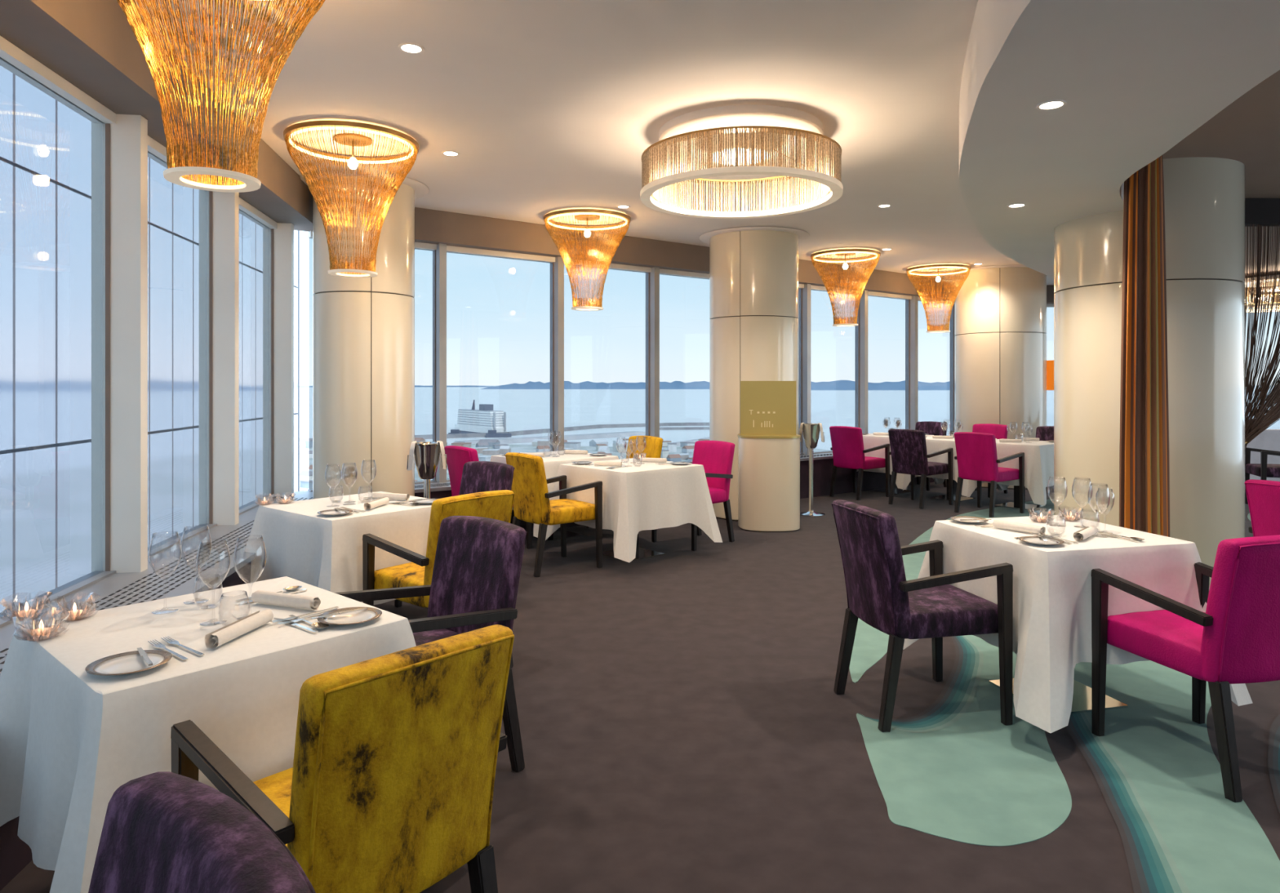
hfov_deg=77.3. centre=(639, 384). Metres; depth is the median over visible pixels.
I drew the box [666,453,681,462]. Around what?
building
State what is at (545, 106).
ceiling
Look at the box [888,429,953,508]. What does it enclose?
dining chair
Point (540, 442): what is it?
building
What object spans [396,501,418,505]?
spoon
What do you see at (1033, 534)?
fork
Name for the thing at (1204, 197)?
column
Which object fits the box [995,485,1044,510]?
dining table
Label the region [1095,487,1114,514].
bowl
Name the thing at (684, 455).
building
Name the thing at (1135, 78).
ceiling
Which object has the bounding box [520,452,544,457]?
napkin
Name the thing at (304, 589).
knife
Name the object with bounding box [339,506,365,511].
fork
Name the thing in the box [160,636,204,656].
fork
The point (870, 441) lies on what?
tablecloth
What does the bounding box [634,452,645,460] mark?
candle holder
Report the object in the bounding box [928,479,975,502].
dining table
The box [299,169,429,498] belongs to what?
column
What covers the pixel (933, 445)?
tablecloth
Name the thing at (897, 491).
dining table
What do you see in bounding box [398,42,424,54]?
recessed light
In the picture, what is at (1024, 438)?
napkin
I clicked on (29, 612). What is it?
candle holder
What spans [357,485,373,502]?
tumbler
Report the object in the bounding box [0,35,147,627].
window
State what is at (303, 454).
building
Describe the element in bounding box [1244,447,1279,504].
dining chair
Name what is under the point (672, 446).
building
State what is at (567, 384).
island
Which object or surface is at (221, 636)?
napkin
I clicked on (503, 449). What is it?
building
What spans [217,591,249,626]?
tumbler
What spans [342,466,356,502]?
wine glass
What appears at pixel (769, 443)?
podium
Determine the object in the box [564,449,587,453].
napkin
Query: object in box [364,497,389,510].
napkin
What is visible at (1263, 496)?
dining chair
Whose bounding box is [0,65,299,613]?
window
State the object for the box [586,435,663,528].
dining chair
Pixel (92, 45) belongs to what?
wall
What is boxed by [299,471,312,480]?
building
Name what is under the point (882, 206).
recessed light
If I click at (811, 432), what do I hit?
stand
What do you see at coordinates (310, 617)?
fork
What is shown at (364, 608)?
butter knife
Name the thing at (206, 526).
bowl
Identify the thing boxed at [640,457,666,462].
napkin
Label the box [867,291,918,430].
window
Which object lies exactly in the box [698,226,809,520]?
column
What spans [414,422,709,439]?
breakwater
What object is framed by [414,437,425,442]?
building
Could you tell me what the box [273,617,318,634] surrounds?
knife
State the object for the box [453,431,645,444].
breakwater
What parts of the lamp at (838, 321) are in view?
ceiling plate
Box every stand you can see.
[406,440,447,498]
[798,422,825,516]
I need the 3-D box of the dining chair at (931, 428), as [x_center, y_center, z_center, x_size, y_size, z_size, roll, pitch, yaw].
[3.907,0.972,11.071,0.617,0.903,0.546,0,0,-40]
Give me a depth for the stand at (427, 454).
5.84 m
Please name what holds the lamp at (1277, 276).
hanging from the ceiling at (1246, 131)
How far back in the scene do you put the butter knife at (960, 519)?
3.84 m
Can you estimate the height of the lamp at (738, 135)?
0.417 m
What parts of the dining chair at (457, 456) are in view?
backrest, leg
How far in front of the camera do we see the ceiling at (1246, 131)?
5.06 m
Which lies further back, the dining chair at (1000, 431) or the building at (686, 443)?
the building at (686, 443)
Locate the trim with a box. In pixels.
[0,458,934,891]
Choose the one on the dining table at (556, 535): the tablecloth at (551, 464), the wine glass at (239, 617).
the tablecloth at (551, 464)
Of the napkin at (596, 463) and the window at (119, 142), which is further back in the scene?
the napkin at (596, 463)
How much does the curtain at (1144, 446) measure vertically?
2.920 m
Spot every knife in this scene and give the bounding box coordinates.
[137,647,152,666]
[236,588,306,604]
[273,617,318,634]
[311,607,367,618]
[395,503,414,506]
[960,519,991,520]
[1035,535,1058,542]
[1096,533,1139,542]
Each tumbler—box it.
[192,574,222,609]
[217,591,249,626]
[328,485,343,502]
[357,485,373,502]
[1045,513,1066,536]
[1080,508,1099,528]
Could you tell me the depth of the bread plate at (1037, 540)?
3.38 m
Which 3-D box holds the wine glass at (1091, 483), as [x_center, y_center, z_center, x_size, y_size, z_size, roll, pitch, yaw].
[2.020,0.552,3.522,0.086,0.230,0.086,0,0,-14]
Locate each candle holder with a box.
[1,592,52,622]
[12,608,69,641]
[50,592,97,621]
[254,493,274,505]
[275,494,295,503]
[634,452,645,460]
[1027,508,1053,523]
[1058,506,1083,521]
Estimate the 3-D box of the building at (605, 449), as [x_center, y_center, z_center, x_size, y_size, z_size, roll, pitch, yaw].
[-47.324,87.605,1056.587,10.565,12.630,17.902,0,0,11]
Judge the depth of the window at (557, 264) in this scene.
8.27 m
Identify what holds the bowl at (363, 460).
on the wine glass at (363, 460)
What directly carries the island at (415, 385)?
on the sea
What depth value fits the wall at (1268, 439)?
10.19 m
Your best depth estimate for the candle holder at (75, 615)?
2.27 m
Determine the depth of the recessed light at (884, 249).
9.51 m
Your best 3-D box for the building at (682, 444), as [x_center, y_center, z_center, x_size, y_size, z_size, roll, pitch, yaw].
[71.940,90.358,1201.826,15.877,7.124,20.568,0,0,-26]
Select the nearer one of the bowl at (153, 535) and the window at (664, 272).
the bowl at (153, 535)
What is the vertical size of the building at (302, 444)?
15.324 m
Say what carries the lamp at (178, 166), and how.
hanging from the ceiling at (545, 106)
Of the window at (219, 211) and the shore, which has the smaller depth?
the window at (219, 211)
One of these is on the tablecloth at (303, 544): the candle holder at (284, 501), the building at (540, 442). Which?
the candle holder at (284, 501)
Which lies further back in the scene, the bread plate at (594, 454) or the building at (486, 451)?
the building at (486, 451)
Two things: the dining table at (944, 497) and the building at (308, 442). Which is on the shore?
the building at (308, 442)
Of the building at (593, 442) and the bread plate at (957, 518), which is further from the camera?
the building at (593, 442)
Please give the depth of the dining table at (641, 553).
6.65 m
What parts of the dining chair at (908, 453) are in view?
leg, backrest, leg, leg, seat, armrest, leg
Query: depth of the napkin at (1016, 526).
3.60 m
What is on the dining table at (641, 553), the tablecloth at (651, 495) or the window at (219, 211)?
the tablecloth at (651, 495)
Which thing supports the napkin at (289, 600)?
on the tablecloth at (70, 736)
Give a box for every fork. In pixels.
[147,640,188,660]
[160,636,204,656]
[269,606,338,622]
[276,613,321,624]
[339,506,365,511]
[1032,533,1071,544]
[1039,533,1078,543]
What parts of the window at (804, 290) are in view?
head frame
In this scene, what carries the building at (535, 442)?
on the shore
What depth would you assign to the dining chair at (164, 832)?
0.97 m
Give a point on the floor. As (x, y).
(684, 726)
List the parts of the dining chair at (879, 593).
leg, backrest, leg, armrest, leg, seat, armrest, leg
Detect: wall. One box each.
[0,0,1275,303]
[1246,429,1279,481]
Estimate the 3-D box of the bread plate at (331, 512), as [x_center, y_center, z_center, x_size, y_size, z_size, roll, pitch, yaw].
[-1.561,0.659,4.097,0.173,0.014,0.173,0,0,40]
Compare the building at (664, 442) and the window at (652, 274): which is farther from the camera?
the building at (664, 442)
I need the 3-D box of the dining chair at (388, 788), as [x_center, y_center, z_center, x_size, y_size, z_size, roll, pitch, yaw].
[-0.628,0.972,1.768,0.617,0.903,0.546,0,0,41]
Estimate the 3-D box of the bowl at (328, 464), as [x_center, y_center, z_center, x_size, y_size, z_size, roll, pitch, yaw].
[-1.683,0.505,4.388,0.086,0.135,0.086,0,0,40]
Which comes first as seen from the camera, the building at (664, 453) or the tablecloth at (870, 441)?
the tablecloth at (870, 441)
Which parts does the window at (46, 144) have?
facade panel, facade panel, facade panel, facade panel, facade panel, facade panel, facade panel, facade panel, facade panel, facade panel, facade panel, facade panel, facade panel, facade panel, facade panel, facade panel, facade panel, facade panel, facade panel, facade panel, facade panel, facade panel, facade panel, facade panel, facade panel, facade panel, facade panel, facade panel, facade panel, facade panel, facade panel, facade panel, facade panel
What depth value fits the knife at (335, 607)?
2.29 m
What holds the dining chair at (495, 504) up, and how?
on the floor
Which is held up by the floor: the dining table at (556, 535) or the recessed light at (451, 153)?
the dining table at (556, 535)
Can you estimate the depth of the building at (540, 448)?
1032.92 m
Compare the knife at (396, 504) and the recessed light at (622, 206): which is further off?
the recessed light at (622, 206)
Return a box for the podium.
[737,381,800,532]
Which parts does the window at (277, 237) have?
sill frame, head frame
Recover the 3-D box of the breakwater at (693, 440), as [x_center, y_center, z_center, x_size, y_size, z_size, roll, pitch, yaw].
[86.630,93.920,1325.840,186.218,5.000,323.292,0,0,0]
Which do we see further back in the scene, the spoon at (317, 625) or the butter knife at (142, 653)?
the spoon at (317, 625)
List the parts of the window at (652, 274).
head frame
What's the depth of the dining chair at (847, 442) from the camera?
9.97 m
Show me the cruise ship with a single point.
(483, 420)
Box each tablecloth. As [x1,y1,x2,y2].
[0,576,416,892]
[244,491,431,604]
[489,450,618,537]
[545,457,722,562]
[856,433,937,489]
[902,435,1002,497]
[902,515,1253,733]
[966,439,1053,505]
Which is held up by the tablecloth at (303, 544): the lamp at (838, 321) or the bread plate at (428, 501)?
the bread plate at (428, 501)
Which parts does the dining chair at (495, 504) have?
leg, armrest, seat, backrest, leg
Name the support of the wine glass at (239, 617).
on the tablecloth at (70, 736)
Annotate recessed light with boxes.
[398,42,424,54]
[441,151,459,156]
[616,204,630,208]
[877,204,891,208]
[881,248,892,250]
[1006,203,1026,208]
[1035,99,1066,111]
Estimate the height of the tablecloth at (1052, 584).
0.650 m
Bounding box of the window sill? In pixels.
[0,452,833,675]
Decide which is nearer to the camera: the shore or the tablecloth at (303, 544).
the tablecloth at (303, 544)
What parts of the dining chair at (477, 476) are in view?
leg, backrest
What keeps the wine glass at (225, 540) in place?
on the tablecloth at (70, 736)
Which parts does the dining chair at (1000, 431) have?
leg, backrest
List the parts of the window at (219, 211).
head frame, sill frame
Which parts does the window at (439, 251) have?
sill frame, head frame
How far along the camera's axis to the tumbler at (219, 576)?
2.39 m
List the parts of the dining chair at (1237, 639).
leg, armrest, seat, leg, armrest, leg, backrest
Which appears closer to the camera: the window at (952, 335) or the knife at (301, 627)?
the knife at (301, 627)
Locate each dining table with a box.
[532,527,584,542]
[602,532,665,561]
[870,474,911,494]
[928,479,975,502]
[988,678,1128,714]
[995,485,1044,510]
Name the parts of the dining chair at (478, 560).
armrest, seat, armrest, backrest, leg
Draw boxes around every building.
[299,438,312,448]
[299,441,305,450]
[299,450,312,458]
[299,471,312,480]
[299,480,312,488]
[306,464,312,471]
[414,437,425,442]
[451,442,471,447]
[470,447,488,453]
[475,442,488,448]
[478,439,500,447]
[478,455,491,461]
[482,448,499,454]
[492,444,508,448]
[499,445,511,453]
[532,439,547,446]
[536,445,550,452]
[537,440,550,448]
[564,441,580,448]
[589,439,608,446]
[595,444,607,451]
[598,445,609,453]
[613,440,628,452]
[660,449,669,457]
[662,440,671,446]
[666,442,676,452]
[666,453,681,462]
[673,453,688,459]
[680,441,695,447]
[681,445,694,453]
[684,442,694,445]
[688,450,693,457]
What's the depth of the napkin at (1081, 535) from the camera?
3.44 m
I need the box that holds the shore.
[299,444,830,491]
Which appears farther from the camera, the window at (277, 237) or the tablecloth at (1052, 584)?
the window at (277, 237)
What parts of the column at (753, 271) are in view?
panel, panel, panel, panel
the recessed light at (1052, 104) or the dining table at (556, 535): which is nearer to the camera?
the recessed light at (1052, 104)
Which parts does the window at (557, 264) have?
head frame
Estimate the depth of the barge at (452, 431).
1476.34 m
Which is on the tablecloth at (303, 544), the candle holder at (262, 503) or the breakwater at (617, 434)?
the candle holder at (262, 503)
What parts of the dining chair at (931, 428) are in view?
leg, leg, backrest, leg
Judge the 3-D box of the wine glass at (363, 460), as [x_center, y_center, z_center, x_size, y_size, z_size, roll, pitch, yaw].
[-1.571,0.552,4.632,0.086,0.230,0.086,0,0,40]
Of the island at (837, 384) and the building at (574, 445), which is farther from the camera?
the island at (837, 384)
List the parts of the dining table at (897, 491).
plate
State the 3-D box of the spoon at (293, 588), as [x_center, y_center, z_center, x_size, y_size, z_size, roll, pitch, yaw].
[-1.169,0.661,2.531,0.041,0.008,0.205,0,0,41]
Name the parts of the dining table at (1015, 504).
plate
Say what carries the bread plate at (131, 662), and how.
on the tablecloth at (70, 736)
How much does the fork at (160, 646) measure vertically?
0.007 m
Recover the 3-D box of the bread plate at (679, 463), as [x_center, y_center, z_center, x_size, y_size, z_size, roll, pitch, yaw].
[0.338,0.659,6.667,0.173,0.014,0.173,0,0,-41]
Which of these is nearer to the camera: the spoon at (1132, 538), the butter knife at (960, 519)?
the spoon at (1132, 538)
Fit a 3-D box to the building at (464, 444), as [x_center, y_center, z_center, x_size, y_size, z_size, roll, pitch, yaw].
[-267.984,90.818,1200.244,22.726,6.205,19.838,0,0,26]
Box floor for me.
[0,482,1279,892]
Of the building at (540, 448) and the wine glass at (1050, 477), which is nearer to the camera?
the wine glass at (1050, 477)
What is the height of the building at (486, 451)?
6.404 m
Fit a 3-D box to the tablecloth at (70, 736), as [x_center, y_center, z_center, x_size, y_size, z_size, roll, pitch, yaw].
[-1.200,0.993,2.254,1.082,0.650,1.084,0,0,41]
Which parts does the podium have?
gold panel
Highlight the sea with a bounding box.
[299,385,1279,450]
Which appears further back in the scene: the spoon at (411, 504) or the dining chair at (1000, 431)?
the dining chair at (1000, 431)
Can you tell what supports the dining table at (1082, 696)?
on the floor
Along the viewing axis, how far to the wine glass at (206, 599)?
2.46 m
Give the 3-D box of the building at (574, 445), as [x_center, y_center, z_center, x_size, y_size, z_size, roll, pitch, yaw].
[-100.877,89.531,1176.594,23.787,8.778,18.036,0,0,15]
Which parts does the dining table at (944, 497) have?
plate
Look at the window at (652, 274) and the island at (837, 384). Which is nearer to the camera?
the window at (652, 274)
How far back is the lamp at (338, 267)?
5.10 m
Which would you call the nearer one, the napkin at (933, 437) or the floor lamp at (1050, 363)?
the napkin at (933, 437)
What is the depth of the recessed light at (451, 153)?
5.57 m
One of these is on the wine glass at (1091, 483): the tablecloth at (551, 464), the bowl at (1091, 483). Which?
the bowl at (1091, 483)
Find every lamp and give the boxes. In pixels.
[116,0,324,192]
[283,120,418,277]
[543,208,631,311]
[640,104,843,218]
[810,248,880,326]
[906,264,971,333]
[1046,360,1053,485]
[1244,275,1279,312]
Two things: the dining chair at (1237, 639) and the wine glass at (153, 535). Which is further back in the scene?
the dining chair at (1237, 639)
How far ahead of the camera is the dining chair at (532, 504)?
6.04 m
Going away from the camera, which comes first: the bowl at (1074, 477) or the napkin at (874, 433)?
the bowl at (1074, 477)
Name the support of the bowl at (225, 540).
on the wine glass at (225, 540)
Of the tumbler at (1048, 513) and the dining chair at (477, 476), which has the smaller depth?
the tumbler at (1048, 513)
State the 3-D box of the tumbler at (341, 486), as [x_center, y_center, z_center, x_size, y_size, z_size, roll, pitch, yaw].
[-1.726,0.622,4.544,0.080,0.092,0.079,0,0,40]
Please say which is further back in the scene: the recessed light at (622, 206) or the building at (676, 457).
the building at (676, 457)
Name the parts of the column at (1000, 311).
panel, panel, panel, panel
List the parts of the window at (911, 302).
head frame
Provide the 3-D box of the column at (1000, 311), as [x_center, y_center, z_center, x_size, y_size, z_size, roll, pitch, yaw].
[5.140,-0.095,11.430,1.430,3.030,1.430,0,0,0]
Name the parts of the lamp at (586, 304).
bulb, ceiling plate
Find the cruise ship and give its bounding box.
[454,400,506,433]
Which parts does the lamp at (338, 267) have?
ceiling plate, rod, bulb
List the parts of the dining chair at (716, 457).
leg, leg, leg, backrest, seat, armrest, leg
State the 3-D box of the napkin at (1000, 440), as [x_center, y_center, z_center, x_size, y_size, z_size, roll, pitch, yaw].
[4.255,0.646,9.189,0.236,0.036,0.043,0,0,17]
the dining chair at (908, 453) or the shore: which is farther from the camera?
the shore
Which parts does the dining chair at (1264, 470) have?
leg, seat, armrest, leg, armrest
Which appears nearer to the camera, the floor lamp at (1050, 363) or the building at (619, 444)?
the floor lamp at (1050, 363)
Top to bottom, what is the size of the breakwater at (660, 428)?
5.000 m
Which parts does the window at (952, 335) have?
head frame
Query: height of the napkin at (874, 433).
0.036 m
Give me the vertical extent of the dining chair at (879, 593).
0.903 m
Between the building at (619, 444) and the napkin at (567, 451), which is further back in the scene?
the building at (619, 444)
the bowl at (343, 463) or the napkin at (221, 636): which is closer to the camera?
the napkin at (221, 636)
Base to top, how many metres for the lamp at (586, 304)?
0.886 m
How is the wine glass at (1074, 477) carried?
on the tablecloth at (1052, 584)
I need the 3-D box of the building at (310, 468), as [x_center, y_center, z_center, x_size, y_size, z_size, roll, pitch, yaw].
[-344.876,89.878,853.908,15.247,8.084,11.985,0,0,13]
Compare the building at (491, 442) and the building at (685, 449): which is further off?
the building at (491, 442)
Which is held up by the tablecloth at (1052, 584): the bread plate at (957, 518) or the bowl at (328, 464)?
the bread plate at (957, 518)
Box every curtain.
[1119,154,1169,537]
[1244,198,1279,449]
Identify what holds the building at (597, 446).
on the shore
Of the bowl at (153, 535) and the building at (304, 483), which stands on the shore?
the building at (304, 483)
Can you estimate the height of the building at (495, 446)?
5.791 m
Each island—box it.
[299,385,493,386]
[480,381,709,389]
[810,380,949,390]
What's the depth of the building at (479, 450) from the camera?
1091.51 m
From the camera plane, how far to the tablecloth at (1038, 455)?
8.87 m
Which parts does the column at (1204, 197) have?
panel, panel, panel, panel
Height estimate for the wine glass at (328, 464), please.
0.230 m
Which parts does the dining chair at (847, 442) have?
leg, backrest, leg, leg, seat, armrest, leg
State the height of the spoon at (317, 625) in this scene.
0.008 m
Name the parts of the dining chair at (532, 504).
leg, backrest, leg, armrest, leg, seat, armrest, leg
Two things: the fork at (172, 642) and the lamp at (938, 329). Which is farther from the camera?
the lamp at (938, 329)
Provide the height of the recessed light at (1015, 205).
0.006 m
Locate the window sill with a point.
(117, 589)
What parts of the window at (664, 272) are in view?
head frame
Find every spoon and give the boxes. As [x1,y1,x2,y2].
[235,586,302,601]
[288,614,328,629]
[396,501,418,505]
[1103,532,1144,541]
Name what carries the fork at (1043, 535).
on the tablecloth at (1052, 584)
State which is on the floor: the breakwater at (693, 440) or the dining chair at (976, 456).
the dining chair at (976, 456)
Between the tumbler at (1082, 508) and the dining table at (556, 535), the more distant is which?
the dining table at (556, 535)
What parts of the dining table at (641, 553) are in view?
plate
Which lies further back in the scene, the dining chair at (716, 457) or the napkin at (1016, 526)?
the dining chair at (716, 457)
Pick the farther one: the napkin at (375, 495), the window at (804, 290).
the window at (804, 290)
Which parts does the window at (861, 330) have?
sill frame, head frame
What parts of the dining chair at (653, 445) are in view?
backrest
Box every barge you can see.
[448,429,474,434]
[485,430,511,437]
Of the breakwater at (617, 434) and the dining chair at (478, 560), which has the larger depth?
the breakwater at (617, 434)
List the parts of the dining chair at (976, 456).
leg, backrest, leg, leg, seat, armrest, leg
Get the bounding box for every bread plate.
[84,649,172,675]
[316,509,352,515]
[316,607,382,625]
[411,498,437,504]
[571,461,592,464]
[589,453,607,456]
[671,462,690,465]
[950,515,988,523]
[1018,536,1064,545]
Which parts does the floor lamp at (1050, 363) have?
lamp shade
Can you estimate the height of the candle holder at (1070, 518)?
0.065 m
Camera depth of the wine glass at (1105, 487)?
3.60 m
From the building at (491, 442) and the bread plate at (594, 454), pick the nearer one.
the bread plate at (594, 454)
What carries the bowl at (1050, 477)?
on the wine glass at (1050, 477)
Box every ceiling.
[131,0,1053,284]
[959,0,1279,278]
[1163,70,1279,288]
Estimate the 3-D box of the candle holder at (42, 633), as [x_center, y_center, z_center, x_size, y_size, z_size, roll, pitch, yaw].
[-1.580,0.633,2.109,0.127,0.069,0.132,0,0,16]
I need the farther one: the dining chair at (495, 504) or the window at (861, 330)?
the window at (861, 330)
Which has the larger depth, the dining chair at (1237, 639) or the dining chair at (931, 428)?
the dining chair at (931, 428)
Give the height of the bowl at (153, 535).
0.135 m
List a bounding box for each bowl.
[147,531,182,578]
[180,525,212,569]
[195,538,230,588]
[233,535,266,584]
[324,463,341,488]
[341,462,357,484]
[360,459,376,483]
[1047,476,1067,504]
[1071,477,1093,506]
[1087,483,1110,514]
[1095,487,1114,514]
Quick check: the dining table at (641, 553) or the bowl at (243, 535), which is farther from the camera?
the dining table at (641, 553)
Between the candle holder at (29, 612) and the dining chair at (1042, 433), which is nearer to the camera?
the candle holder at (29, 612)
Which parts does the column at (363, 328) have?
panel, panel, panel, panel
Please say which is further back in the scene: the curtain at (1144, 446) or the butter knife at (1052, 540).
the curtain at (1144, 446)
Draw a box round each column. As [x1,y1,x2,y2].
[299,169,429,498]
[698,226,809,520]
[946,264,1046,488]
[1053,156,1244,586]
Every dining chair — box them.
[88,771,315,892]
[170,624,514,892]
[334,515,527,772]
[362,489,514,667]
[394,461,515,607]
[444,445,532,548]
[504,452,602,577]
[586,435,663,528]
[651,440,735,551]
[829,426,889,500]
[831,499,1013,732]
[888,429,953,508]
[915,421,947,490]
[954,431,1024,517]
[972,423,1008,497]
[1035,426,1053,440]
[1090,534,1279,802]
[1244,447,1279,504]
[1244,479,1279,537]
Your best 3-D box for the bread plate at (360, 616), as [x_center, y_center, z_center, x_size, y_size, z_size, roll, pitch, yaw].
[-0.819,0.659,2.258,0.173,0.014,0.173,0,0,41]
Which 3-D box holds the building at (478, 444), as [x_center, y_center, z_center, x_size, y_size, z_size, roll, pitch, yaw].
[-222.018,87.691,1126.954,15.491,12.457,11.591,0,0,-32]
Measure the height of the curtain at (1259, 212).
2.432 m
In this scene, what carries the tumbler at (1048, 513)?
on the tablecloth at (1052, 584)
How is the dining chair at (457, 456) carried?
on the floor
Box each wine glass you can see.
[147,531,182,614]
[180,525,212,604]
[195,538,230,626]
[233,535,266,619]
[324,463,341,506]
[341,462,357,505]
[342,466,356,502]
[360,459,376,500]
[1047,476,1067,526]
[1071,477,1093,528]
[1087,483,1110,537]
[1095,487,1114,533]
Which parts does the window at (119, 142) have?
sill frame, head frame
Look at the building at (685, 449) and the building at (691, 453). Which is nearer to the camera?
the building at (691, 453)
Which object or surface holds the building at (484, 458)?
on the shore
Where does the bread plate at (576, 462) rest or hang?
on the tablecloth at (651, 495)
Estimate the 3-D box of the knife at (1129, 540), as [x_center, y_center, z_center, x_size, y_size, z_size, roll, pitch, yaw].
[2.073,0.664,3.483,0.019,0.005,0.220,0,0,-17]
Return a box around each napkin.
[204,608,273,648]
[251,590,320,609]
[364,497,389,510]
[372,492,409,500]
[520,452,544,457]
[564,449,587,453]
[593,461,622,466]
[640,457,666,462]
[873,432,888,435]
[932,435,952,439]
[992,520,1045,534]
[999,439,1022,442]
[1017,437,1039,440]
[1073,525,1097,541]
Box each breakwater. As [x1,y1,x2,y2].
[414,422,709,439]
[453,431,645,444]
[659,426,709,430]
[662,437,709,447]
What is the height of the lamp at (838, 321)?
0.886 m
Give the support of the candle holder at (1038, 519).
on the tablecloth at (1052, 584)
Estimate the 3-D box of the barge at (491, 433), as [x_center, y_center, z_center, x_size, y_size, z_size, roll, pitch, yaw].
[-258.747,89.920,1464.608,46.000,13.000,16.000,0,0,-8]
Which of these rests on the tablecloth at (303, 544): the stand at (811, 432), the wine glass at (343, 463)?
the wine glass at (343, 463)
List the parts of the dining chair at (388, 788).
leg, armrest, seat, backrest, leg, armrest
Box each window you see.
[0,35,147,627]
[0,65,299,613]
[147,135,239,558]
[239,197,293,515]
[307,231,446,491]
[446,245,564,481]
[564,258,659,437]
[659,268,709,462]
[798,283,810,454]
[810,284,867,453]
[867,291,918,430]
[918,296,955,435]
[1046,303,1053,306]

